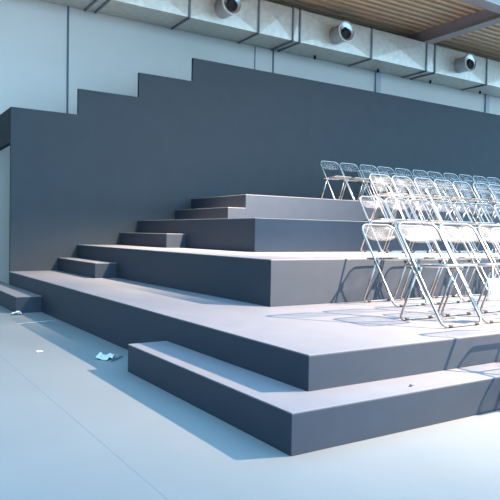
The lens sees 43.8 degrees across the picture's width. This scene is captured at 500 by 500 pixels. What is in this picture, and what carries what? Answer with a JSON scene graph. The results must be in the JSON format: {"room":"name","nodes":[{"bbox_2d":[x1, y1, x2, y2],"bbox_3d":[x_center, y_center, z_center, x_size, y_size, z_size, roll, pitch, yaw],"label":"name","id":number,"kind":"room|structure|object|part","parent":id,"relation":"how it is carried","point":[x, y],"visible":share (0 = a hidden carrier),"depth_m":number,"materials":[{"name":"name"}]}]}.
{"room":"auditorium","nodes":[
{"label":"auditorium","id":0,"kind":"room"},
{"bbox_2d":[0,305,499,499],"bbox_3d":[3.976,0.985,5.476,26.000,0.101,17.800,0,2,-33],"label":"floor","id":1,"kind":"structure","parent":0,"point":[75,424],"depth_m":2.92,"materials":[{"name":"grey concrete"}]},
{"bbox_2d":[0,281,41,312],"bbox_3d":[-3.484,0.623,8.827,0.308,0.200,2.880,0,2,-33],"label":"step","id":2,"kind":"structure","parent":1,"relation":"on","point":[13,298],"depth_m":7.69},
{"bbox_3d":[-3.484,0.627,8.827,0.308,0.192,2.880,0,2,-33],"label":"panel","id":3,"kind":"part","parent":2,"relation":"part of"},
{"bbox_2d":[95,352,117,359],"bbox_3d":[-1.134,0.837,4.945,0.124,0.048,0.147,2,2,29],"label":"crumpled paper","id":4,"kind":"object","parent":1,"relation":"on","point":[100,355],"visible":1,"depth_m":4.92,"materials":[{"name":"grey paper"}]},
{"bbox_2d":[0,58,499,270],"bbox_3d":[2.034,-1.344,13.770,14.295,4.056,1.550,0,2,-33],"label":"wall","id":5,"kind":"structure","parent":1,"relation":"on","point":[88,176],"depth_m":11.03,"materials":[{"name":"grey paint"}]},
{"bbox_2d":[9,271,499,391],"bbox_3d":[4.369,0.624,10.127,14.309,0.390,7.218,0,2,-33],"label":"tier","id":6,"kind":"object","parent":1,"relation":"on","point":[312,347],"visible":0.7,"depth_m":4.35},
{"bbox_2d":[58,258,116,277],"bbox_3d":[-2.390,0.246,9.021,0.298,0.200,1.747,0,2,-33],"label":"step","id":7,"kind":"structure","parent":6,"relation":"on","point":[79,266],"depth_m":8.50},
{"bbox_2d":[77,245,499,306],"bbox_3d":[4.310,0.198,11.162,13.289,0.405,5.387,0,2,-33],"label":"tier","id":8,"kind":"object","parent":6,"relation":"on","point":[270,279],"visible":0.81,"depth_m":6.09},
{"bbox_2d":[120,233,185,247],"bbox_3d":[-1.523,-0.158,9.532,0.309,0.200,1.801,0,2,-33],"label":"step","id":9,"kind":"structure","parent":8,"relation":"on","point":[164,240],"depth_m":9.03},
{"bbox_2d":[137,218,499,251],"bbox_3d":[4.254,-0.235,12.183,12.278,0.405,3.583,0,2,-33],"label":"tier","id":10,"kind":"object","parent":8,"relation":"on","point":[231,234],"visible":0.79,"depth_m":8.12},
{"bbox_2d":[175,207,245,219],"bbox_3d":[-0.680,-0.564,10.066,0.311,0.200,1.789,0,2,-33],"label":"step","id":11,"kind":"structure","parent":10,"relation":"on","point":[223,212],"depth_m":9.65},
{"bbox_2d":[191,194,499,223],"bbox_3d":[4.196,-0.668,13.197,11.279,0.405,1.789,0,2,-33],"label":"tier","id":12,"kind":"object","parent":10,"relation":"on","point":[257,206],"visible":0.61,"depth_m":10.23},
{"bbox_2d":[320,161,353,199],"bbox_3d":[1.534,-1.226,11.024,0.453,0.736,0.474,0,2,-33],"label":"folding chair","id":13,"kind":"object","parent":12,"relation":"on","point":[326,178],"visible":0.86,"depth_m":11.04,"materials":[{"name":"polished metal"},{"name":"dark rubber"}]},
{"bbox_3d":[1.480,-1.060,11.107,0.423,0.392,0.176,0,2,-33],"label":"leg frame","id":14,"kind":"part","parent":13,"relation":"part of","materials":[{"name":"grey metal"}]},
{"bbox_3d":[1.543,-1.275,11.009,0.393,0.034,0.397,0,2,-33],"label":"seat frame","id":15,"kind":"part","parent":13,"relation":"part of","materials":[{"name":"grey metal"}]},
{"bbox_2d":[340,163,372,201],"bbox_3d":[1.917,-1.226,11.286,0.453,0.736,0.474,0,2,-34],"label":"folding chair","id":16,"kind":"object","parent":12,"relation":"on","point":[362,178],"visible":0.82,"depth_m":11.31,"materials":[{"name":"polished metal"},{"name":"dark rubber"}]},
{"bbox_3d":[1.863,-1.060,11.368,0.423,0.392,0.176,0,2,-34],"label":"leg frame","id":17,"kind":"part","parent":16,"relation":"part of","materials":[{"name":"grey metal"}]},
{"bbox_3d":[1.927,-1.276,11.271,0.393,0.034,0.397,0,2,-34],"label":"seat frame","id":18,"kind":"part","parent":16,"relation":"part of","materials":[{"name":"grey metal"}]},
{"bbox_2d":[357,170,384,200],"bbox_3d":[2.448,-1.250,12.524,0.453,0.736,0.474,0,2,-33],"label":"folding chair","id":19,"kind":"object","parent":12,"relation":"on","point":[378,187],"visible":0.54,"depth_m":12.54,"materials":[{"name":"silver metal"}]},
{"bbox_2d":[359,164,391,202],"bbox_3d":[2.320,-1.226,11.522,0.453,0.736,0.474,0,2,-33],"label":"folding chair","id":20,"kind":"object","parent":12,"relation":"on","point":[381,179],"visible":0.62,"depth_m":11.53,"materials":[{"name":"polished metal"},{"name":"dark rubber"}]},
{"bbox_3d":[2.330,-1.275,11.507,0.393,0.034,0.397,0,2,-33],"label":"seat frame","id":21,"kind":"part","parent":20,"relation":"part of","materials":[{"name":"grey metal"}]},
{"bbox_2d":[374,172,399,202],"bbox_3d":[2.841,-1.250,12.789,0.453,0.736,0.474,0,2,-33],"label":"folding chair","id":22,"kind":"object","parent":12,"relation":"on","point":[374,172],"visible":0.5,"depth_m":12.82,"materials":[{"name":"silver metal"}]},
{"bbox_3d":[2.842,-1.251,12.788,0.453,0.734,0.469,0,2,-33],"label":"frame","id":23,"kind":"part","parent":22,"relation":"part of","materials":[{"name":"grey metal"}]},
{"bbox_2d":[377,166,406,202],"bbox_3d":[2.698,-1.226,11.791,0.453,0.736,0.474,0,2,-34],"label":"folding chair","id":24,"kind":"object","parent":12,"relation":"on","point":[378,166],"visible":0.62,"depth_m":11.87,"materials":[{"name":"silver metal"}]},
{"bbox_2d":[390,173,416,199],"bbox_3d":[3.231,-1.250,13.027,0.453,0.736,0.474,0,2,-33],"label":"folding chair","id":25,"kind":"object","parent":12,"relation":"on","point":[391,173],"visible":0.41,"depth_m":13.12,"materials":[{"name":"silver metal"}]},
{"bbox_2d":[395,168,423,203],"bbox_3d":[3.095,-1.226,12.044,0.453,0.736,0.474,0,2,-34],"label":"folding chair","id":26,"kind":"object","parent":12,"relation":"on","point":[395,168],"visible":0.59,"depth_m":12.02,"materials":[{"name":"silver metal"}]},
{"bbox_3d":[3.095,-1.227,12.043,0.453,0.734,0.469,0,2,-34],"label":"frame","id":27,"kind":"part","parent":26,"relation":"part of","materials":[{"name":"grey metal"}]},
{"bbox_2d":[405,175,431,203],"bbox_3d":[3.607,-1.251,13.292,0.453,0.736,0.474,0,2,-34],"label":"folding chair","id":28,"kind":"object","parent":12,"relation":"on","point":[423,189],"visible":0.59,"depth_m":13.39,"materials":[{"name":"silver metal"}]},
{"bbox_2d":[412,170,442,205],"bbox_3d":[3.494,-1.226,12.279,0.453,0.736,0.474,0,2,-34],"label":"folding chair","id":29,"kind":"object","parent":12,"relation":"on","point":[412,170],"visible":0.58,"depth_m":12.33,"materials":[{"name":"clear plastic"}]},
{"bbox_2d":[421,176,447,205],"bbox_3d":[4.014,-1.251,13.536,0.453,0.736,0.474,0,2,-33],"label":"folding chair","id":30,"kind":"object","parent":12,"relation":"on","point":[440,190],"visible":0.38,"depth_m":13.63,"materials":[{"name":"clear plastic"}]},
{"bbox_2d":[427,171,456,205],"bbox_3d":[3.869,-1.227,12.559,0.453,0.736,0.474,0,2,-34],"label":"folding chair","id":31,"kind":"object","parent":12,"relation":"on","point":[428,171],"visible":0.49,"depth_m":12.63,"materials":[{"name":"clear plastic"}]},
{"bbox_2d":[435,177,461,206],"bbox_3d":[4.404,-1.250,13.780,0.453,0.736,0.474,0,2,-33],"label":"folding chair","id":32,"kind":"object","parent":12,"relation":"on","point":[436,177],"visible":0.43,"depth_m":13.86,"materials":[{"name":"clear plastic"}]},
{"bbox_2d":[443,173,470,203],"bbox_3d":[4.270,-1.227,12.794,0.453,0.736,0.474,0,2,-33],"label":"folding chair","id":33,"kind":"object","parent":12,"relation":"on","point":[443,173],"visible":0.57,"depth_m":12.84,"materials":[{"name":"clear plastic"}]},
{"bbox_2d":[450,178,474,204],"bbox_3d":[4.807,-1.250,14.031,0.453,0.736,0.474,0,2,-33],"label":"folding chair","id":34,"kind":"object","parent":12,"relation":"on","point":[451,178],"visible":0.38,"depth_m":14.09,"materials":[{"name":"clear plastic"}]},
{"bbox_2d":[459,174,487,206],"bbox_3d":[4.671,-1.226,13.036,0.453,0.736,0.474,0,2,-33],"label":"folding chair","id":35,"kind":"object","parent":12,"relation":"on","point":[459,174],"visible":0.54,"depth_m":13.05,"materials":[{"name":"clear plastic"}]},
{"bbox_2d":[463,180,486,204],"bbox_3d":[5.191,-1.251,14.295,0.453,0.736,0.474,0,2,-33],"label":"folding chair","id":36,"kind":"object","parent":12,"relation":"on","point":[463,180],"visible":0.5,"depth_m":14.30,"materials":[{"name":"clear plastic"}]},
{"bbox_2d":[472,176,499,206],"bbox_3d":[5.054,-1.227,13.287,0.453,0.736,0.474,0,2,-33],"label":"folding chair","id":37,"kind":"object","parent":12,"relation":"on","point":[473,176],"visible":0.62,"depth_m":13.33,"materials":[{"name":"clear plastic"}]},
{"bbox_2d":[476,181,499,207],"bbox_3d":[5.587,-1.250,14.526,0.453,0.736,0.474,0,2,-34],"label":"folding chair","id":38,"kind":"object","parent":12,"relation":"on","point":[477,181],"visible":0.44,"depth_m":14.52,"materials":[{"name":"clear plastic"}]},
{"bbox_2d":[487,177,499,203],"bbox_3d":[5.448,-1.227,13.532,0.453,0.736,0.474,0,2,-33],"label":"folding chair","id":39,"kind":"object","parent":12,"relation":"on","point":[487,177],"visible":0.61,"depth_m":13.50,"materials":[{"name":"clear plastic"}]},
{"bbox_2d":[370,182,404,219],"bbox_3d":[2.335,-0.795,10.554,0.453,0.736,0.474,0,2,-34],"label":"folding chair","id":40,"kind":"object","parent":10,"relation":"on","point":[394,200],"visible":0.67,"depth_m":10.58,"materials":[{"name":"polished metal"},{"name":"dark rubber"}]},
{"bbox_2d":[369,173,409,218],"bbox_3d":[2.043,-0.762,9.124,0.453,0.736,0.474,0,2,-33],"label":"folding chair","id":41,"kind":"object","parent":10,"relation":"on","point":[396,192],"visible":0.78,"depth_m":9.13,"materials":[{"name":"polished metal"},{"name":"dark rubber"}]},
{"bbox_3d":[1.990,-0.596,9.207,0.423,0.392,0.176,0,2,-33],"label":"leg frame","id":42,"kind":"part","parent":41,"relation":"part of","materials":[{"name":"grey metal"}]},
{"bbox_3d":[2.053,-0.811,9.109,0.393,0.034,0.397,0,2,-33],"label":"seat frame","id":43,"kind":"part","parent":41,"relation":"part of","materials":[{"name":"grey metal"}]},
{"bbox_2d":[390,183,422,219],"bbox_3d":[2.724,-0.795,10.808,0.453,0.736,0.474,0,2,-33],"label":"folding chair","id":44,"kind":"object","parent":10,"relation":"on","point":[414,201],"visible":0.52,"depth_m":10.82,"materials":[{"name":"clear plastic"}]},
{"bbox_2d":[392,175,430,219],"bbox_3d":[2.431,-0.762,9.387,0.453,0.736,0.474,0,2,-34],"label":"folding chair","id":45,"kind":"object","parent":10,"relation":"on","point":[418,194],"visible":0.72,"depth_m":9.40,"materials":[{"name":"polished metal"},{"name":"dark rubber"}]},
{"bbox_3d":[2.377,-0.597,9.469,0.423,0.392,0.176,0,2,-34],"label":"leg frame","id":46,"kind":"part","parent":45,"relation":"part of","materials":[{"name":"grey metal"}]},
{"bbox_3d":[2.441,-0.812,9.372,0.393,0.034,0.397,0,2,-34],"label":"seat frame","id":47,"kind":"part","parent":45,"relation":"part of","materials":[{"name":"grey metal"}]},
{"bbox_2d":[409,185,441,220],"bbox_3d":[3.122,-0.795,11.044,0.453,0.736,0.474,0,2,-34],"label":"folding chair","id":48,"kind":"object","parent":10,"relation":"on","point":[410,185],"visible":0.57,"depth_m":11.12,"materials":[{"name":"silver metal"}]},
{"bbox_2d":[414,177,452,223],"bbox_3d":[2.834,-0.762,9.624,0.453,0.736,0.474,0,2,-34],"label":"folding chair","id":49,"kind":"object","parent":10,"relation":"on","point":[438,195],"visible":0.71,"depth_m":9.63,"materials":[{"name":"chrome metal"},{"name":"dark rubber"}]},
{"bbox_3d":[2.779,-0.596,9.706,0.423,0.392,0.176,0,2,-34],"label":"leg frame","id":50,"kind":"part","parent":49,"relation":"part of","materials":[{"name":"grey metal"}]},
{"bbox_3d":[2.844,-0.812,9.609,0.393,0.034,0.397,0,2,-34],"label":"seat frame","id":51,"kind":"part","parent":49,"relation":"part of","materials":[{"name":"grey metal"}]},
{"bbox_2d":[427,186,459,222],"bbox_3d":[3.511,-0.795,11.303,0.453,0.736,0.474,0,2,-33],"label":"folding chair","id":52,"kind":"object","parent":10,"relation":"on","point":[435,204],"visible":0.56,"depth_m":11.35,"materials":[{"name":"silver metal"}]},
{"bbox_2d":[434,179,471,222],"bbox_3d":[3.217,-0.762,9.883,0.453,0.736,0.474,0,2,-34],"label":"folding chair","id":53,"kind":"object","parent":10,"relation":"on","point":[444,199],"visible":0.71,"depth_m":9.91,"materials":[{"name":"silver metal"}]},
{"bbox_3d":[3.163,-0.597,9.966,0.423,0.392,0.176,0,2,-34],"label":"leg frame","id":54,"kind":"part","parent":53,"relation":"part of","materials":[{"name":"grey metal"}]},
{"bbox_3d":[3.227,-0.812,9.868,0.393,0.034,0.397,0,2,-34],"label":"seat frame","id":55,"kind":"part","parent":53,"relation":"part of","materials":[{"name":"grey metal"}]},
{"bbox_2d":[445,188,476,223],"bbox_3d":[3.913,-0.795,11.554,0.453,0.736,0.474,0,2,-34],"label":"folding chair","id":56,"kind":"object","parent":10,"relation":"on","point":[466,205],"visible":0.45,"depth_m":11.64,"materials":[{"name":"silver metal"}]},
{"bbox_2d":[452,181,488,223],"bbox_3d":[3.603,-0.763,10.148,0.453,0.736,0.474,0,2,-34],"label":"folding chair","id":57,"kind":"object","parent":10,"relation":"on","point":[476,198],"visible":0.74,"depth_m":10.18,"materials":[{"name":"silver metal"}]},
{"bbox_3d":[3.549,-0.597,10.231,0.423,0.392,0.176,0,2,-34],"label":"leg frame","id":58,"kind":"part","parent":57,"relation":"part of","materials":[{"name":"grey metal"}]},
{"bbox_3d":[3.613,-0.813,10.134,0.393,0.034,0.397,0,2,-34],"label":"seat frame","id":59,"kind":"part","parent":57,"relation":"part of","materials":[{"name":"grey metal"}]},
{"bbox_2d":[460,189,489,221],"bbox_3d":[4.282,-0.796,11.829,0.453,0.736,0.474,0,2,-34],"label":"folding chair","id":60,"kind":"object","parent":10,"relation":"on","point":[460,189],"visible":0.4,"depth_m":11.91,"materials":[{"name":"silver metal"}]},
{"bbox_2d":[473,182,499,223],"bbox_3d":[4.011,-0.762,10.368,0.453,0.736,0.474,0,2,-34],"label":"folding chair","id":61,"kind":"object","parent":10,"relation":"on","point":[497,201],"visible":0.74,"depth_m":10.39,"materials":[{"name":"silver metal"}]},
{"bbox_3d":[3.956,-0.596,10.450,0.423,0.392,0.176,0,2,-34],"label":"leg frame","id":62,"kind":"part","parent":61,"relation":"part of","materials":[{"name":"grey metal"}]},
{"bbox_3d":[4.020,-0.812,10.354,0.393,0.034,0.397,0,2,-34],"label":"seat frame","id":63,"kind":"part","parent":61,"relation":"part of","materials":[{"name":"grey metal"}]},
{"bbox_2d":[477,190,499,223],"bbox_3d":[4.691,-0.795,12.064,0.453,0.736,0.474,0,2,-33],"label":"folding chair","id":64,"kind":"object","parent":10,"relation":"on","point":[477,190],"visible":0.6,"depth_m":12.19,"materials":[{"name":"silver metal"}]},
{"bbox_3d":[4.692,-0.796,12.062,0.453,0.734,0.469,0,2,-33],"label":"frame","id":65,"kind":"part","parent":64,"relation":"part of","materials":[{"name":"grey metal"}]},
{"bbox_2d":[488,184,499,218],"bbox_3d":[4.381,-0.763,10.651,0.453,0.736,0.474,0,2,-34],"label":"folding chair","id":66,"kind":"object","parent":10,"relation":"on","point":[489,184],"visible":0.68,"depth_m":10.67,"materials":[{"name":"silver metal"}]},
{"bbox_2d":[359,196,405,252],"bbox_3d":[1.698,-0.333,7.994,0.453,0.736,0.474,0,2,-33],"label":"folding chair","id":67,"kind":"object","parent":8,"relation":"on","point":[391,220],"visible":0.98,"depth_m":8.00,"materials":[{"name":"polished metal"},{"name":"dark rubber"}]},
{"bbox_3d":[1.644,-0.167,8.076,0.423,0.392,0.176,0,2,-33],"label":"leg frame","id":68,"kind":"part","parent":67,"relation":"part of","materials":[{"name":"grey metal"}]},
{"bbox_3d":[1.708,-0.382,7.979,0.393,0.034,0.397,0,2,-33],"label":"seat frame","id":69,"kind":"part","parent":67,"relation":"part of","materials":[{"name":"grey metal"}]},
{"bbox_2d":[385,197,430,252],"bbox_3d":[2.087,-0.333,8.261,0.453,0.736,0.474,0,2,-33],"label":"folding chair","id":70,"kind":"object","parent":8,"relation":"on","point":[415,219],"visible":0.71,"depth_m":8.28,"materials":[{"name":"polished metal"},{"name":"dark rubber"}]},
{"bbox_3d":[2.033,-0.168,8.344,0.423,0.392,0.176,0,2,-33],"label":"leg frame","id":71,"kind":"part","parent":70,"relation":"part of","materials":[{"name":"grey metal"}]},
{"bbox_3d":[2.097,-0.383,8.246,0.393,0.034,0.397,0,2,-33],"label":"seat frame","id":72,"kind":"part","parent":70,"relation":"part of","materials":[{"name":"grey metal"}]},
{"bbox_2d":[409,199,453,252],"bbox_3d":[2.477,-0.334,8.513,0.453,0.736,0.474,0,2,-33],"label":"folding chair","id":73,"kind":"object","parent":8,"relation":"on","point":[438,221],"visible":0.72,"depth_m":8.51,"materials":[{"name":"chrome metal"},{"name":"dark rubber"}]},
{"bbox_3d":[2.422,-0.168,8.595,0.423,0.392,0.176,0,2,-33],"label":"leg frame","id":74,"kind":"part","parent":73,"relation":"part of","materials":[{"name":"grey metal"}]},
{"bbox_3d":[2.486,-0.383,8.498,0.393,0.034,0.397,0,2,-33],"label":"seat frame","id":75,"kind":"part","parent":73,"relation":"part of","materials":[{"name":"grey metal"}]},
{"bbox_2d":[432,200,475,252],"bbox_3d":[2.865,-0.334,8.774,0.453,0.736,0.474,0,2,-33],"label":"folding chair","id":76,"kind":"object","parent":8,"relation":"on","point":[460,221],"visible":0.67,"depth_m":8.77,"materials":[{"name":"silver metal"}]},
{"bbox_3d":[2.811,-0.168,8.857,0.423,0.392,0.176,0,2,-33],"label":"leg frame","id":77,"kind":"part","parent":76,"relation":"part of","materials":[{"name":"grey metal"}]},
{"bbox_3d":[2.874,-0.384,8.759,0.393,0.034,0.397,0,2,-33],"label":"seat frame","id":78,"kind":"part","parent":76,"relation":"part of","materials":[{"name":"grey metal"}]},
{"bbox_2d":[454,202,496,252],"bbox_3d":[3.255,-0.334,9.016,0.453,0.736,0.474,0,2,-34],"label":"folding chair","id":79,"kind":"object","parent":8,"relation":"on","point":[480,222],"visible":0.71,"depth_m":9.01,"materials":[{"name":"silver metal"}]},
{"bbox_3d":[3.199,-0.168,9.098,0.423,0.392,0.176,0,2,-34],"label":"leg frame","id":80,"kind":"part","parent":79,"relation":"part of","materials":[{"name":"grey metal"}]},
{"bbox_3d":[3.265,-0.383,9.002,0.393,0.034,0.397,0,2,-34],"label":"seat frame","id":81,"kind":"part","parent":79,"relation":"part of","materials":[{"name":"grey metal"}]},
{"bbox_2d":[475,203,499,251],"bbox_3d":[3.652,-0.334,9.261,0.453,0.736,0.474,0,2,-34],"label":"folding chair","id":82,"kind":"object","parent":8,"relation":"on","point":[476,203],"visible":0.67,"depth_m":9.31,"materials":[{"name":"silver metal"}]},
{"bbox_3d":[3.597,-0.168,9.342,0.423,0.392,0.176,0,2,-34],"label":"leg frame","id":83,"kind":"part","parent":82,"relation":"part of","materials":[{"name":"grey metal"}]},
{"bbox_2d":[494,204,499,251],"bbox_3d":[4.035,-0.334,9.513,0.453,0.736,0.474,0,2,-34],"label":"folding chair","id":84,"kind":"object","parent":8,"relation":"on","point":[495,204],"visible":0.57,"depth_m":9.52,"materials":[{"name":"silver metal"}]},
{"bbox_2d":[361,223,426,306],"bbox_3d":[1.318,0.126,5.718,0.453,0.736,0.474,0,2,-34],"label":"folding chair","id":85,"kind":"object","parent":6,"relation":"on","point":[406,258],"visible":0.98,"depth_m":5.71,"materials":[{"name":"polished metal"},{"name":"dark rubber"}]},
{"bbox_3d":[1.263,0.292,5.800,0.423,0.392,0.176,0,2,-34],"label":"leg frame","id":86,"kind":"part","parent":85,"relation":"part of","materials":[{"name":"grey metal"}]},
{"bbox_3d":[1.328,0.076,5.703,0.393,0.034,0.397,0,2,-34],"label":"seat frame","id":87,"kind":"part","parent":85,"relation":"part of","materials":[{"name":"grey metal"}]},
{"bbox_2d":[400,225,461,304],"bbox_3d":[1.718,0.126,5.964,0.453,0.736,0.474,0,2,-34],"label":"folding chair","id":88,"kind":"object","parent":6,"relation":"on","point":[440,259],"visible":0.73,"depth_m":6.03,"materials":[{"name":"chrome metal"},{"name":"dark rubber"}]},
{"bbox_3d":[1.662,0.292,6.046,0.423,0.392,0.176,0,2,-34],"label":"leg frame","id":89,"kind":"part","parent":88,"relation":"part of","materials":[{"name":"grey metal"}]},
{"bbox_3d":[1.728,0.077,5.949,0.393,0.034,0.397,0,2,-34],"label":"seat frame","id":90,"kind":"part","parent":88,"relation":"part of","materials":[{"name":"grey metal"}]},
{"bbox_2d":[397,221,481,327],"bbox_3d":[1.365,0.159,4.510,0.453,0.736,0.474,0,2,-34],"label":"folding chair","id":91,"kind":"object","parent":6,"relation":"on","point":[417,267],"visible":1,"depth_m":4.49,"materials":[{"name":"grey metal"}]},
{"bbox_3d":[1.310,0.324,4.592,0.423,0.392,0.176,0,2,-34],"label":"leg frame","id":92,"kind":"part","parent":91,"relation":"part of","materials":[{"name":"grey metal"}]},
{"bbox_3d":[1.375,0.109,4.495,0.393,0.034,0.397,0,2,-34],"label":"seat frame","id":93,"kind":"part","parent":91,"relation":"part of","materials":[{"name":"grey metal"}]},
{"bbox_2d":[430,226,487,301],"bbox_3d":[2.097,0.125,6.229,0.453,0.736,0.474,0,2,-33],"label":"folding chair","id":94,"kind":"object","parent":6,"relation":"on","point":[470,258],"visible":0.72,"depth_m":6.28,"materials":[{"name":"silver metal"}]},
{"bbox_3d":[2.043,0.291,6.312,0.423,0.392,0.176,0,2,-33],"label":"leg frame","id":95,"kind":"part","parent":94,"relation":"part of","materials":[{"name":"grey metal"}]},
{"bbox_3d":[2.107,0.076,6.215,0.393,0.034,0.397,0,2,-33],"label":"seat frame","id":96,"kind":"part","parent":94,"relation":"part of","materials":[{"name":"grey metal"}]},
{"bbox_2d":[438,222,499,322],"bbox_3d":[1.746,0.158,4.773,0.453,0.736,0.474,0,2,-33],"label":"folding chair","id":97,"kind":"object","parent":6,"relation":"on","point":[491,263],"visible":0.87,"depth_m":4.80,"materials":[{"name":"silver metal"}]},
{"bbox_3d":[1.692,0.324,4.856,0.423,0.392,0.176,0,2,-33],"label":"leg frame","id":98,"kind":"part","parent":97,"relation":"part of","materials":[{"name":"grey metal"}]},
{"bbox_3d":[1.756,0.108,4.758,0.393,0.034,0.397,0,2,-33],"label":"seat frame","id":99,"kind":"part","parent":97,"relation":"part of","materials":[{"name":"grey metal"}]},
{"bbox_2d":[487,266,499,300],"bbox_3d":[1.819,0.242,4.545,0.240,0.258,0.022,0,2,-31],"label":"paper sheet","id":100,"kind":"object","parent":97,"relation":"attached to","point":[493,283],"visible":1,"depth_m":4.52,"materials":[{"name":"white paper"}]},
{"bbox_2d":[462,226,499,296],"bbox_3d":[2.505,0.126,6.457,0.453,0.736,0.474,0,2,-33],"label":"folding chair","id":101,"kind":"object","parent":6,"relation":"on","point":[478,260],"visible":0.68,"depth_m":6.46,"materials":[{"name":"silver metal"}]},
{"bbox_3d":[2.451,0.292,6.539,0.423,0.392,0.176,0,2,-33],"label":"leg frame","id":102,"kind":"part","parent":101,"relation":"part of","materials":[{"name":"grey metal"}]},
{"bbox_2d":[477,224,499,312],"bbox_3d":[2.139,0.158,5.025,0.453,0.736,0.474,0,2,-33],"label":"folding chair","id":103,"kind":"object","parent":6,"relation":"on","point":[479,225],"visible":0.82,"depth_m":5.03,"materials":[{"name":"silver metal"}]},
{"bbox_3d":[2.140,0.157,5.024,0.453,0.734,0.469,0,2,-33],"label":"frame","id":104,"kind":"part","parent":103,"relation":"part of","materials":[{"name":"grey metal"}]},
{"bbox_3d":[2.086,0.324,5.108,0.423,0.392,0.176,0,2,-33],"label":"leg frame","id":105,"kind":"part","parent":103,"relation":"part of","materials":[{"name":"grey metal"}]},
{"bbox_2d":[491,227,499,256],"bbox_3d":[2.900,0.126,6.714,0.453,0.736,0.474,0,2,-34],"label":"folding chair","id":106,"kind":"object","parent":6,"relation":"on","point":[492,234],"visible":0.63,"depth_m":6.72,"materials":[{"name":"silver plastic"}]},
{"bbox_2d":[128,341,499,455],"bbox_3d":[5.799,0.809,7.619,14.615,0.200,1.985,0,2,-33],"label":"step","id":107,"kind":"structure","parent":1,"relation":"on","point":[292,420],"depth_m":3.31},
{"bbox_2d":[0,0,499,283],"bbox_3d":[-0.835,-2.543,12.958,26.000,6.400,0.200,0,2,-33],"label":"wall","id":108,"kind":"structure","parent":0,"point":[107,53],"depth_m":11.57,"materials":[{"name":"paint"}]},
{"bbox_2d":[66,6,68,112],"bbox_3d":[-3.308,-2.139,11.257,0.035,5.600,0.012,0,2,-33],"label":"trim","id":109,"kind":"structure","parent":108,"relation":"attached to","point":[67,88],"depth_m":11.22,"materials":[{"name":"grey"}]},
{"bbox_2d":[41,0,499,97],"bbox_3d":[-0.415,-4.670,12.304,25.976,0.770,1.181,0,2,-33],"label":"air duct","id":110,"kind":"object","parent":108,"relation":"attached to","point":[261,23],"visible":1,"depth_m":13.26,"materials":[{"name":"grey metal"}]},
{"bbox_2d":[272,50,273,72],"bbox_3d":[0.478,-2.140,13.690,0.035,5.600,0.012,0,2,-33],"label":"trim","id":111,"kind":"structure","parent":108,"relation":"attached to","point":[273,50],"depth_m":13.63,"materials":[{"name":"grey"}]},
{"bbox_2d":[375,71,380,92],"bbox_3d":[3.112,-2.141,15.362,0.160,5.600,0.050,0,2,-33],"label":"trim","id":112,"kind":"structure","parent":108,"relation":"attached to","point":[377,75],"depth_m":15.28,"materials":[{"name":"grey metal"}]},
{"bbox_2d":[406,10,499,41],"bbox_3d":[4.746,-5.187,14.474,0.030,0.310,3.120,0,2,-33],"label":"beam","id":113,"kind":"structure","parent":108,"relation":"attached to","point":[484,15],"depth_m":14.42,"materials":[{"name":"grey metal"}]},
{"bbox_2d":[423,17,499,43],"bbox_3d":[4.723,-5.021,14.518,0.280,0.025,3.030,0,2,-33],"label":"beam","id":114,"kind":"structure","parent":108,"relation":"attached to","point":[494,21],"depth_m":14.22,"materials":[{"name":"silver metal"}]},
{"bbox_2d":[484,94,489,112],"bbox_3d":[6.671,-2.142,17.649,0.160,5.600,0.050,0,2,-33],"label":"trim","id":115,"kind":"structure","parent":108,"relation":"attached to","point":[487,97],"depth_m":17.57,"materials":[{"name":"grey metal"}]},
{"bbox_2d":[264,0,499,61],"bbox_3d":[0.132,-5.398,11.452,26.000,0.142,3.200,0,2,-33],"label":"ceiling","id":116,"kind":"structure","parent":0,"point":[403,17],"depth_m":14.22,"materials":[{"name":"beige wood"}]},
{"bbox_2d":[459,0,499,13],"bbox_3d":[0.989,-5.175,10.120,26.000,0.470,0.300,0,2,-33],"label":"beam","id":117,"kind":"structure","parent":116,"relation":"attached to","point":[491,5],"depth_m":12.53,"materials":[{"name":"silver metal"}]}
]}

